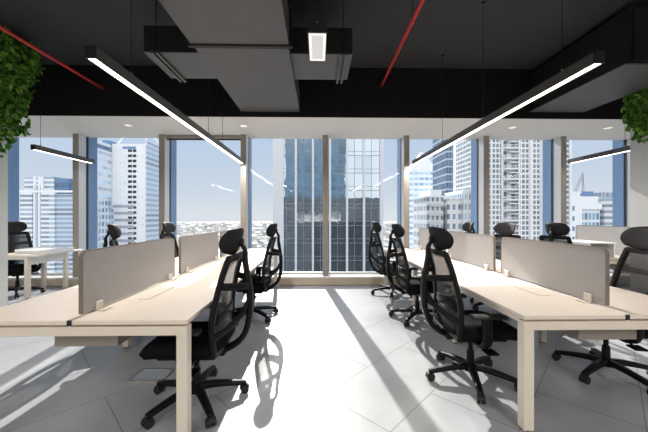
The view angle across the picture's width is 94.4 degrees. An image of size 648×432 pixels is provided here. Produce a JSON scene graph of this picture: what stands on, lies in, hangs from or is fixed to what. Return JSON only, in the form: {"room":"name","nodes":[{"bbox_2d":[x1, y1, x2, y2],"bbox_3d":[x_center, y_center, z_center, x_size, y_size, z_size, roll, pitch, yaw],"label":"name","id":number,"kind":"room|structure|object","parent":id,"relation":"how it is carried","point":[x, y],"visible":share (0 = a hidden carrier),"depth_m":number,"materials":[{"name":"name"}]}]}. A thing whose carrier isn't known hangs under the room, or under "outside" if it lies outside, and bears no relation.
{"room":"open-plan office","nodes":[
{"label":"open-plan office","id":0,"kind":"room"},
{"bbox_2d":[15,247,73,253],"bbox_3d":[-4.923,0.585,5.306,0.600,0.070,0.480,0,0,-1],"label":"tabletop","id":1,"kind":"object","parent":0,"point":[36,250],"visible":1,"depth_m":5.16,"materials":[{"name":"white"}]},
{"bbox_2d":[8,116,629,139],"bbox_3d":[-0.023,-1.690,5.627,16.630,0.100,1.347,0,0,-1],"label":"ceiling","id":2,"kind":"structure","parent":0,"point":[51,126],"depth_m":5.56,"materials":[{"name":"white paint"}]},
{"bbox_2d":[166,135,240,139],"bbox_3d":[-2.412,-1.593,6.045,1.510,0.093,0.090,0,0,-1],"label":"roller blind","id":3,"kind":"object","parent":2,"relation":"attached to","point":[169,137],"visible":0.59,"depth_m":6.01,"materials":[{"name":"grey fabric"}]},
{"bbox_2d":[0,285,647,431],"bbox_3d":[0.076,1.420,0.452,16.630,0.120,11.700,0,0,-1],"label":"floor","id":4,"kind":"structure","parent":0,"point":[332,358],"depth_m":2.48,"materials":[{"name":"white tile"}]},
{"bbox_2d":[0,116,7,306],"bbox_3d":[-4.900,-0.555,3.882,0.850,3.830,0.750,0,0,-1],"label":"column","id":5,"kind":"structure","parent":4,"relation":"on","point":[3,161],"depth_m":4.21,"materials":[{"name":"paint"}]},
{"bbox_2d":[0,26,45,157],"bbox_3d":[-4.523,-1.582,3.598,1.745,1.710,0.883,0,0,-43],"label":"ivy","id":6,"kind":"object","parent":5,"relation":"hanging from","point":[15,60],"visible":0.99,"depth_m":4.03,"materials":[{"name":"green plant"}]},
{"bbox_2d":[8,221,45,298],"bbox_3d":[-5.398,0.720,5.253,0.784,1.279,0.714,0,0,34],"label":"office chair","id":7,"kind":"object","parent":4,"relation":"on","point":[17,239],"visible":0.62,"depth_m":5.38,"materials":[{"name":"black fabric"}]},
{"bbox_2d":[8,249,82,298],"bbox_3d":[-5.034,0.990,5.349,0.720,0.740,0.930,0,0,-1],"label":"desk","id":8,"kind":"object","parent":4,"relation":"on","point":[29,259],"visible":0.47,"depth_m":5.17,"materials":[{"name":"brown wood"}]},
{"bbox_2d":[103,224,121,246],"bbox_3d":[-2.303,0.720,3.728,0.776,1.279,0.710,0,0,-29],"label":"office chair","id":9,"kind":"object","parent":4,"relation":"on","point":[114,231],"visible":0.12,"depth_m":3.55,"materials":[{"name":"black fabric"}]},
{"bbox_2d":[0,249,277,431],"bbox_3d":[-1.561,0.989,3.819,1.400,0.742,4.062,0,0,-1],"label":"office desk","id":10,"kind":"object","parent":4,"relation":"on","point":[166,307],"visible":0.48,"depth_m":1.92,"materials":[{"name":"brown wood"}]},
{"bbox_2d":[55,336,131,346],"bbox_3d":[-1.558,0.795,3.706,0.400,0.070,3.570,0,0,-1],"label":"cable tray","id":11,"kind":"object","parent":10,"relation":"on","point":[60,341],"depth_m":1.92,"materials":[{"name":"beige metal"}]},
{"bbox_2d":[79,229,241,313],"bbox_3d":[-1.561,0.415,3.826,0.170,0.406,3.898,0,0,-1],"label":"divider","id":12,"kind":"object","parent":10,"relation":"on","point":[107,275],"depth_m":2.41,"materials":[{"name":"beige fabric"}]},
{"bbox_2d":[127,368,175,381],"bbox_3d":[-1.470,1.354,2.572,0.300,0.012,0.200,0,0,-1],"label":"outlet box","id":13,"kind":"object","parent":4,"relation":"on","point":[145,374],"visible":0.87,"depth_m":2.57,"materials":[{"name":"silver metal"}]},
{"bbox_2d":[160,222,178,257],"bbox_3d":[-2.357,0.720,4.980,0.741,1.279,0.729,0,0,-1],"label":"office chair","id":14,"kind":"object","parent":4,"relation":"on","point":[168,227],"visible":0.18,"depth_m":5.04,"materials":[{"name":"black fabric"}]},
{"bbox_2d":[139,228,253,429],"bbox_3d":[-0.920,0.720,2.243,0.776,1.279,0.710,0,0,-1],"label":"office chair","id":15,"kind":"object","parent":4,"relation":"on","point":[210,339],"visible":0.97,"depth_m":2.10,"materials":[{"name":"black plastic"}]},
{"bbox_2d":[236,223,282,325],"bbox_3d":[-0.961,0.720,4.091,0.787,1.279,0.726,0,0,-1],"label":"office chair","id":16,"kind":"object","parent":4,"relation":"on","point":[262,283],"visible":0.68,"depth_m":3.99,"materials":[{"name":"black plastic"}]},
{"bbox_2d":[8,277,611,285],"bbox_3d":[-0.033,1.282,6.125,16.230,0.133,0.350,0,0,-1],"label":"trim","id":17,"kind":"structure","parent":4,"relation":"on","point":[283,281],"depth_m":5.95,"materials":[{"name":"beige stone"}]},
{"bbox_2d":[8,273,612,279],"bbox_3d":[-0.033,1.198,6.120,16.230,0.035,0.362,0,0,-1],"label":"trim","id":18,"kind":"structure","parent":17,"relation":"on","point":[611,274],"depth_m":5.95,"materials":[{"name":"white"}]},
{"bbox_2d":[31,273,72,274],"bbox_3d":[-5.718,-0.230,6.111,1.540,2.820,0.060,0,0,-1],"label":"window","id":19,"kind":"structure","parent":18,"relation":"on","point":[39,273],"depth_m":6.09,"materials":[{"name":"beige metal"}]},
{"bbox_2d":[250,272,322,273],"bbox_3d":[-0.791,-0.230,6.206,1.536,2.820,0.060,0,0,-1],"label":"window","id":20,"kind":"structure","parent":18,"relation":"on","point":[250,272],"depth_m":6.18,"materials":[{"name":"beige metal"}]},
{"bbox_2d":[328,272,378,273],"bbox_3d":[0.843,-0.230,6.237,1.534,2.820,0.060,0,0,-1],"label":"window","id":21,"kind":"structure","parent":18,"relation":"on","point":[328,272],"depth_m":6.20,"materials":[{"name":"beige metal"}]},
{"bbox_2d":[368,222,412,298],"bbox_3d":[1.159,0.720,5.297,0.744,1.279,0.729,0,0,-1],"label":"office chair","id":22,"kind":"object","parent":4,"relation":"on","point":[381,258],"visible":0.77,"depth_m":5.22,"materials":[{"name":"black fabric"}]},
{"bbox_2d":[386,223,439,326],"bbox_3d":[1.223,0.720,4.015,0.782,1.279,0.711,0,0,-1],"label":"office chair","id":23,"kind":"object","parent":4,"relation":"on","point":[408,285],"visible":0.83,"depth_m":3.90,"materials":[{"name":"black fabric"}]},
{"bbox_2d":[420,227,517,404],"bbox_3d":[1.184,0.720,2.521,0.761,1.279,0.756,0,0,-1],"label":"office chair","id":24,"kind":"object","parent":4,"relation":"on","point":[481,329],"visible":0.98,"depth_m":2.41,"materials":[{"name":"black fabric"}]},
{"bbox_2d":[462,221,476,233],"bbox_3d":[2.397,0.720,5.487,0.779,1.279,0.710,0,0,-1],"label":"office chair","id":25,"kind":"object","parent":4,"relation":"on","point":[467,227],"visible":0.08,"depth_m":5.50,"materials":[{"name":"black fabric"}]},
{"bbox_2d":[470,222,520,315],"bbox_3d":[2.554,0.720,4.493,0.784,1.279,0.717,0,0,-26],"label":"office chair","id":26,"kind":"object","parent":4,"relation":"on","point":[504,229],"visible":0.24,"depth_m":4.63,"materials":[{"name":"black fabric"}]},
{"bbox_2d":[384,248,647,430],"bbox_3d":[1.882,0.989,3.925,1.330,0.742,4.062,0,0,-1],"label":"office desk","id":27,"kind":"object","parent":4,"relation":"on","point":[534,306],"visible":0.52,"depth_m":2.03,"materials":[{"name":"brown wood"}]},
{"bbox_2d":[419,228,609,304],"bbox_3d":[1.916,0.415,3.983,0.170,0.406,3.838,0,0,-1],"label":"divider","id":28,"kind":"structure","parent":27,"relation":"on","point":[583,271],"depth_m":2.63,"materials":[{"name":"beige fabric"}]},
{"bbox_2d":[559,330,636,339],"bbox_3d":[1.884,0.795,3.812,0.400,0.070,3.570,0,0,-1],"label":"cable tray","id":29,"kind":"object","parent":27,"relation":"on","point":[578,334],"depth_m":2.03,"materials":[{"name":"beige metal"}]},
{"bbox_2d":[539,223,572,243],"bbox_3d":[3.621,0.720,4.477,0.787,1.279,0.728,0,0,-21],"label":"office chair","id":30,"kind":"object","parent":4,"relation":"on","point":[556,231],"visible":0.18,"depth_m":4.33,"materials":[{"name":"black fabric"}]},
{"bbox_2d":[552,226,647,393],"bbox_3d":[2.498,0.720,2.598,0.736,1.279,0.732,0,0,11],"label":"office chair","id":31,"kind":"object","parent":4,"relation":"on","point":[630,273],"visible":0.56,"depth_m":2.59,"materials":[{"name":"black plastic"}]},
{"bbox_2d":[610,254,619,269],"bbox_3d":[4.730,0.989,5.260,1.400,0.742,1.423,0,0,-1],"label":"bench","id":32,"kind":"object","parent":4,"relation":"on","point":[613,260],"visible":0.03,"depth_m":4.59,"materials":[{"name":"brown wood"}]},
{"bbox_2d":[572,240,616,256],"bbox_3d":[4.277,0.507,4.913,0.420,0.225,0.640,0,0,-1],"label":"desk","id":33,"kind":"object","parent":32,"relation":"on","point":[610,246],"visible":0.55,"depth_m":4.69,"materials":[{"name":"white"}]},
{"bbox_2d":[572,240,616,243],"bbox_3d":[4.277,0.405,4.913,0.420,0.020,0.640,0,0,-1],"label":"tabletop","id":34,"kind":"object","parent":33,"relation":"attached to","point":[573,241],"depth_m":4.75,"materials":[{"name":"white"}]},
{"bbox_2d":[576,225,629,254],"bbox_3d":[4.733,0.383,5.112,0.170,0.468,1.008,0,0,-1],"label":"divider","id":35,"kind":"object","parent":32,"relation":"on","point":[583,232],"depth_m":5.07,"materials":[{"name":"beige fabric"}]},
{"bbox_2d":[610,264,615,269],"bbox_3d":[4.731,0.795,5.227,0.400,0.070,1.090,0,0,-1],"label":"cable tray","id":36,"kind":"object","parent":32,"relation":"on","point":[612,266],"depth_m":4.72,"materials":[{"name":"beige metal"}]},
{"bbox_2d":[630,99,647,227],"bbox_3d":[4.933,-0.555,4.080,0.780,3.830,0.770,0,0,-1],"label":"column","id":37,"kind":"structure","parent":4,"relation":"on","point":[638,152],"depth_m":4.33,"materials":[{"name":"paint"}]},
{"bbox_2d":[620,87,647,143],"bbox_3d":[4.727,-1.645,3.846,1.305,1.269,0.664,0,0,40],"label":"ivy","id":38,"kind":"object","parent":37,"relation":"hanging from","point":[637,113],"visible":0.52,"depth_m":4.22,"materials":[{"name":"green plant"}]},
{"bbox_2d":[0,0,647,68],"bbox_3d":[0.088,-2.545,-0.148,16.630,0.150,10.500,0,0,-1],"label":"ceiling","id":39,"kind":"structure","parent":0,"point":[496,34],"depth_m":3.85,"materials":[{"name":"black paint"}]},
{"bbox_2d":[0,25,103,89],"bbox_3d":[-3.498,-2.267,-0.117,0.053,0.407,10.000,0,0,-1],"label":"pipe","id":40,"kind":"object","parent":39,"relation":"hanging from","point":[2,28],"visible":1,"depth_m":3.86,"materials":[{"name":"red metal"}]},
{"bbox_2d":[30,61,94,163],"bbox_3d":[-4.501,-1.755,5.240,0.066,1.430,1.234,0,0,-1],"label":"pendant lamp","id":41,"kind":"object","parent":39,"relation":"hanging from","point":[40,148],"visible":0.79,"depth_m":4.97,"materials":[{"name":"grey metal"}]},
{"bbox_2d":[85,0,243,163],"bbox_3d":[-1.566,-1.755,3.921,0.066,1.430,3.924,0,0,-1],"label":"pendant lamp","id":42,"kind":"object","parent":39,"relation":"hanging from","point":[93,54],"visible":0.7,"depth_m":2.58,"materials":[{"name":"grey metal"}]},
{"bbox_2d":[90,59,242,163],"bbox_3d":[-1.566,-1.048,3.921,0.050,0.008,3.896,0,0,-1],"label":"diffuser","id":43,"kind":"object","parent":42,"relation":"attached to","point":[103,64],"depth_m":2.72,"materials":[{"name":"white plastic"}]},
{"bbox_2d":[144,0,351,111],"bbox_3d":[-0.776,-2.091,0.960,2.265,0.758,7.950,0,0,-1],"label":"air duct","id":44,"kind":"object","parent":39,"relation":"hanging from","point":[253,48],"visible":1,"depth_m":3.27,"materials":[{"name":"black metal"}]},
{"bbox_2d":[308,0,326,61],"bbox_3d":[-0.041,-1.754,1.850,0.108,1.431,0.324,0,0,-1],"label":"pendant lamp","id":45,"kind":"object","parent":39,"relation":"hanging from","point":[317,32],"visible":1,"depth_m":1.77,"materials":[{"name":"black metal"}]},
{"bbox_2d":[309,33,325,60],"bbox_3d":[-0.041,-1.041,1.850,0.100,0.005,0.296,0,0,-1],"label":"diffuser","id":46,"kind":"object","parent":45,"relation":"attached to","point":[317,41],"depth_m":1.84,"materials":[{"name":"white plastic"}]},
{"bbox_2d":[380,0,424,86],"bbox_3d":[1.051,-2.312,-0.030,0.053,0.317,10.000,0,0,-1],"label":"pipe","id":47,"kind":"object","parent":39,"relation":"hanging from","point":[412,21],"visible":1,"depth_m":3.57,"materials":[{"name":"red metal"}]},
{"bbox_2d":[412,0,604,164],"bbox_3d":[1.824,-1.755,3.996,0.066,1.430,3.944,0,0,-1],"label":"pendant lamp","id":48,"kind":"object","parent":39,"relation":"hanging from","point":[595,59],"visible":1,"depth_m":2.68,"materials":[{"name":"grey metal"}]},
{"bbox_2d":[415,64,598,163],"bbox_3d":[1.824,-1.048,3.996,0.050,0.008,3.916,0,0,-1],"label":"diffuser","id":49,"kind":"object","parent":48,"relation":"attached to","point":[585,68],"depth_m":2.80,"materials":[{"name":"white plastic"}]},
{"bbox_2d":[568,145,629,163],"bbox_3d":[4.800,-1.755,5.243,0.066,1.430,1.224,0,0,-1],"label":"pendant lamp","id":50,"kind":"object","parent":39,"relation":"hanging from","point":[625,148],"visible":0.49,"depth_m":5.17,"materials":[{"name":"grey metal"}]},
{"bbox_2d":[19,65,629,118],"bbox_3d":[-0.011,-2.057,5.026,16.630,0.826,0.150,0,0,-1],"label":"wall","id":51,"kind":"structure","parent":0,"point":[405,92],"depth_m":4.96,"materials":[{"name":"black paint"}]},
{"bbox_2d":[529,5,647,111],"bbox_3d":[3.910,-2.074,4.206,0.960,0.662,1.640,0,0,-1],"label":"air duct","id":52,"kind":"object","parent":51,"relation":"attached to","point":[623,39],"visible":0.97,"depth_m":3.89,"materials":[{"name":"black metal"}]},
{"label":"outside","id":53,"kind":"structure","parent":0,"visible":0},
{"bbox_2d":[177,221,396,267],"bbox_3d":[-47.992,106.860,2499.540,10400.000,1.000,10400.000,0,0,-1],"label":"ground","id":54,"kind":"structure","parent":53,"point":[219,222],"depth_m":4254.24,"materials":[{"name":"grey"}]},
{"bbox_2d":[19,176,72,272],"bbox_3d":[-127.354,43.860,147.432,24.400,125.000,20.300,0,0,-1],"label":"office tower","id":55,"kind":"structure","parent":54,"relation":"on","point":[46,203],"depth_m":138.20,"materials":[{"name":"white concrete"}]},
{"bbox_2d":[97,140,111,247],"bbox_3d":[-108.474,35.260,143.444,6.800,142.200,13.000,0,0,-1],"label":"office tower","id":56,"kind":"structure","parent":54,"relation":"on","point":[104,157],"depth_m":142.81,"materials":[{"name":"white"}]},
{"bbox_2d":[100,198,113,247],"bbox_3d":[-97.403,48.860,134.655,4.200,115.000,3.000,0,0,-1],"label":"apartment tower","id":57,"kind":"structure","parent":54,"relation":"on","point":[106,214],"depth_m":133.16,"materials":[{"name":"white concrete"}]},
{"bbox_2d":[102,140,116,151],"bbox_3d":[-109.214,33.860,155.932,5.600,145.000,12.000,0,0,-1],"label":"office tower","id":58,"kind":"structure","parent":54,"relation":"on","point":[109,142],"depth_m":150.93,"materials":[{"name":"blue glass"}]},
{"bbox_2d":[112,138,158,244],"bbox_3d":[-96.185,31.368,154.582,16.800,149.983,13.400,0,0,-1],"label":"office tower","id":59,"kind":"structure","parent":54,"relation":"on","point":[135,167],"depth_m":148.26,"materials":[{"name":"white concrete"}]},
{"bbox_2d":[177,222,396,271],"bbox_3d":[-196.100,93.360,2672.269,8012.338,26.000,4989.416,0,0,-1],"label":"blocks","id":60,"kind":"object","parent":54,"relation":"on","point":[257,240],"visible":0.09,"depth_m":2062.75,"materials":[{"name":"grey"}]},
{"bbox_2d":[273,139,383,271],"bbox_3d":[1.995,37.760,76.877,25.340,137.200,34.750,0,0,-1],"label":"glass tower","id":61,"kind":"structure","parent":54,"relation":"on","point":[355,166],"depth_m":59.98,"materials":[{"name":"glass"},{"name":"metal"},{"name":"concrete"}]},
{"bbox_2d":[409,153,432,270],"bbox_3d":[62.860,33.110,190.242,22.000,146.500,18.000,0,0,-1],"label":"office tower","id":62,"kind":"structure","parent":54,"relation":"on","point":[420,174],"depth_m":181.17,"materials":[{"name":"white"}]},
{"bbox_2d":[412,190,443,270],"bbox_3d":[37.049,48.560,107.181,6.200,115.600,15.100,0,0,-1],"label":"apartment block","id":63,"kind":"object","parent":54,"relation":"on","point":[428,207],"visible":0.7,"depth_m":101.78,"materials":[{"name":"white concrete"}]},
{"bbox_2d":[433,139,455,197],"bbox_3d":[59.353,33.360,138.465,11.800,146.000,17.400,0,0,-1],"label":"apartment tower","id":64,"kind":"structure","parent":54,"relation":"on","point":[444,161],"depth_m":133.32,"materials":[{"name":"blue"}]},
{"bbox_2d":[443,190,470,231],"bbox_3d":[44.970,48.710,106.183,8.400,115.300,15.400,0,0,-1],"label":"apartment block","id":65,"kind":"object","parent":54,"relation":"on","point":[456,204],"visible":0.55,"depth_m":99.86,"materials":[{"name":"white concrete"}]},
{"bbox_2d":[456,140,541,239],"bbox_3d":[61.522,34.610,103.650,24.000,143.500,17.100,0,0,-1],"label":"apartment tower","id":66,"kind":"structure","parent":54,"relation":"on","point":[515,166],"depth_m":96.26,"materials":[{"name":"white concrete"}]},
{"bbox_2d":[567,140,571,239],"bbox_3d":[76.831,34.610,103.294,4.800,143.500,14.400,0,0,-1],"label":"apartment tower","id":67,"kind":"structure","parent":54,"relation":"on","point":[569,142],"depth_m":96.24,"materials":[{"name":"white concrete"}]},
{"bbox_2d":[572,192,580,239],"bbox_3d":[88.567,48.660,114.571,5.300,115.400,16.300,0,0,-1],"label":"apartment block","id":68,"kind":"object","parent":54,"relation":"on","point":[575,195],"visible":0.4,"depth_m":106.74,"materials":[{"name":"white concrete"}]},
{"bbox_2d":[574,173,583,190],"bbox_3d":[106.561,43.736,128.067,10.152,125.248,1.205,0,0,-1],"label":"tower crane","id":69,"kind":"object","parent":54,"relation":"on","point":[582,179],"visible":0.15,"depth_m":127.56,"materials":[{"name":"beige metal"}]},
{"bbox_2d":[575,191,601,225],"bbox_3d":[96.655,48.360,117.877,10.200,116.000,16.000,0,0,-1],"label":"apartment block","id":70,"kind":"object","parent":54,"relation":"on","point":[590,208],"visible":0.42,"depth_m":110.72,"materials":[{"name":"white concrete"}]},
{"bbox_2d":[575,191,592,195],"bbox_3d":[98.164,-8.640,117.406,6.400,2.000,9.000,0,0,-1],"label":"plant","id":71,"kind":"object","parent":70,"relation":"on","point":[583,193],"depth_m":112.93,"materials":[{"name":"blue"}]},
{"bbox_2d":[593,192,611,270],"bbox_3d":[108.953,48.560,118.113,12.600,115.600,16.000,0,0,-1],"label":"office block","id":72,"kind":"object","parent":54,"relation":"on","point":[604,198],"visible":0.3,"depth_m":110.19,"materials":[{"name":"white concrete"}]},
{"bbox_2d":[593,192,611,199],"bbox_3d":[106.563,-7.840,117.567,5.400,2.800,9.000,0,0,-1],"label":"plant","id":73,"kind":"object","parent":72,"relation":"on","point":[602,195],"depth_m":113.07,"materials":[{"name":"white"}]},
{"bbox_3d":[-2.122,31.420,6.360,76.000,59.880,0.200,0,0,-1],"label":"wall","id":74,"kind":"structure","parent":0,"visible":0},
{"bbox_2d":[8,137,18,221],"bbox_3d":[-6.539,-0.230,6.131,0.116,3.420,0.510,0,0,-1],"label":"trim","id":75,"kind":"structure","parent":74,"relation":"attached to","point":[13,153],"depth_m":6.27,"materials":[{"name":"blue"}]},
{"bbox_2d":[73,134,96,276],"bbox_3d":[-4.899,-0.230,6.162,0.116,3.420,0.510,0,0,-1],"label":"trim","id":76,"kind":"structure","parent":74,"relation":"attached to","point":[84,174],"depth_m":6.07,"materials":[{"name":"grey"}]},
{"bbox_2d":[159,134,176,240],"bbox_3d":[-3.220,-0.230,6.194,0.116,3.420,0.510,0,0,-1],"label":"trim","id":77,"kind":"structure","parent":74,"relation":"attached to","point":[167,148],"depth_m":6.06,"materials":[{"name":"grey"}]},
{"bbox_2d":[241,135,251,248],"bbox_3d":[-1.610,-0.230,6.225,0.116,3.420,0.510,0,0,-1],"label":"trim","id":78,"kind":"structure","parent":74,"relation":"attached to","point":[246,142],"depth_m":6.00,"materials":[{"name":"grey metal"}]},
{"bbox_2d":[322,135,327,275],"bbox_3d":[0.026,-0.230,6.257,0.116,3.420,0.510,0,0,-1],"label":"trim","id":79,"kind":"structure","parent":74,"relation":"attached to","point":[325,137],"depth_m":6.00,"materials":[{"name":"grey metal"}]},
{"bbox_2d":[397,135,408,247],"bbox_3d":[1.660,-0.230,6.288,0.116,3.420,0.510,0,0,-1],"label":"trim","id":80,"kind":"structure","parent":74,"relation":"attached to","point":[403,143],"depth_m":6.07,"materials":[{"name":"grey"}]},
{"bbox_2d":[471,136,488,234],"bbox_3d":[3.279,-0.230,6.319,0.116,3.420,0.510,0,0,-1],"label":"trim","id":81,"kind":"structure","parent":74,"relation":"attached to","point":[480,146],"depth_m":6.19,"materials":[{"name":"grey"}]},
{"bbox_2d":[542,136,566,235],"bbox_3d":[4.869,-0.230,6.350,0.116,3.420,0.510,0,0,-1],"label":"trim","id":82,"kind":"structure","parent":74,"relation":"attached to","point":[554,151],"depth_m":6.27,"materials":[{"name":"grey"}]},
{"bbox_2d":[612,139,629,270],"bbox_3d":[6.439,-0.230,6.380,0.116,3.420,0.510,0,0,-1],"label":"trim","id":83,"kind":"structure","parent":74,"relation":"attached to","point":[621,161],"depth_m":6.44,"materials":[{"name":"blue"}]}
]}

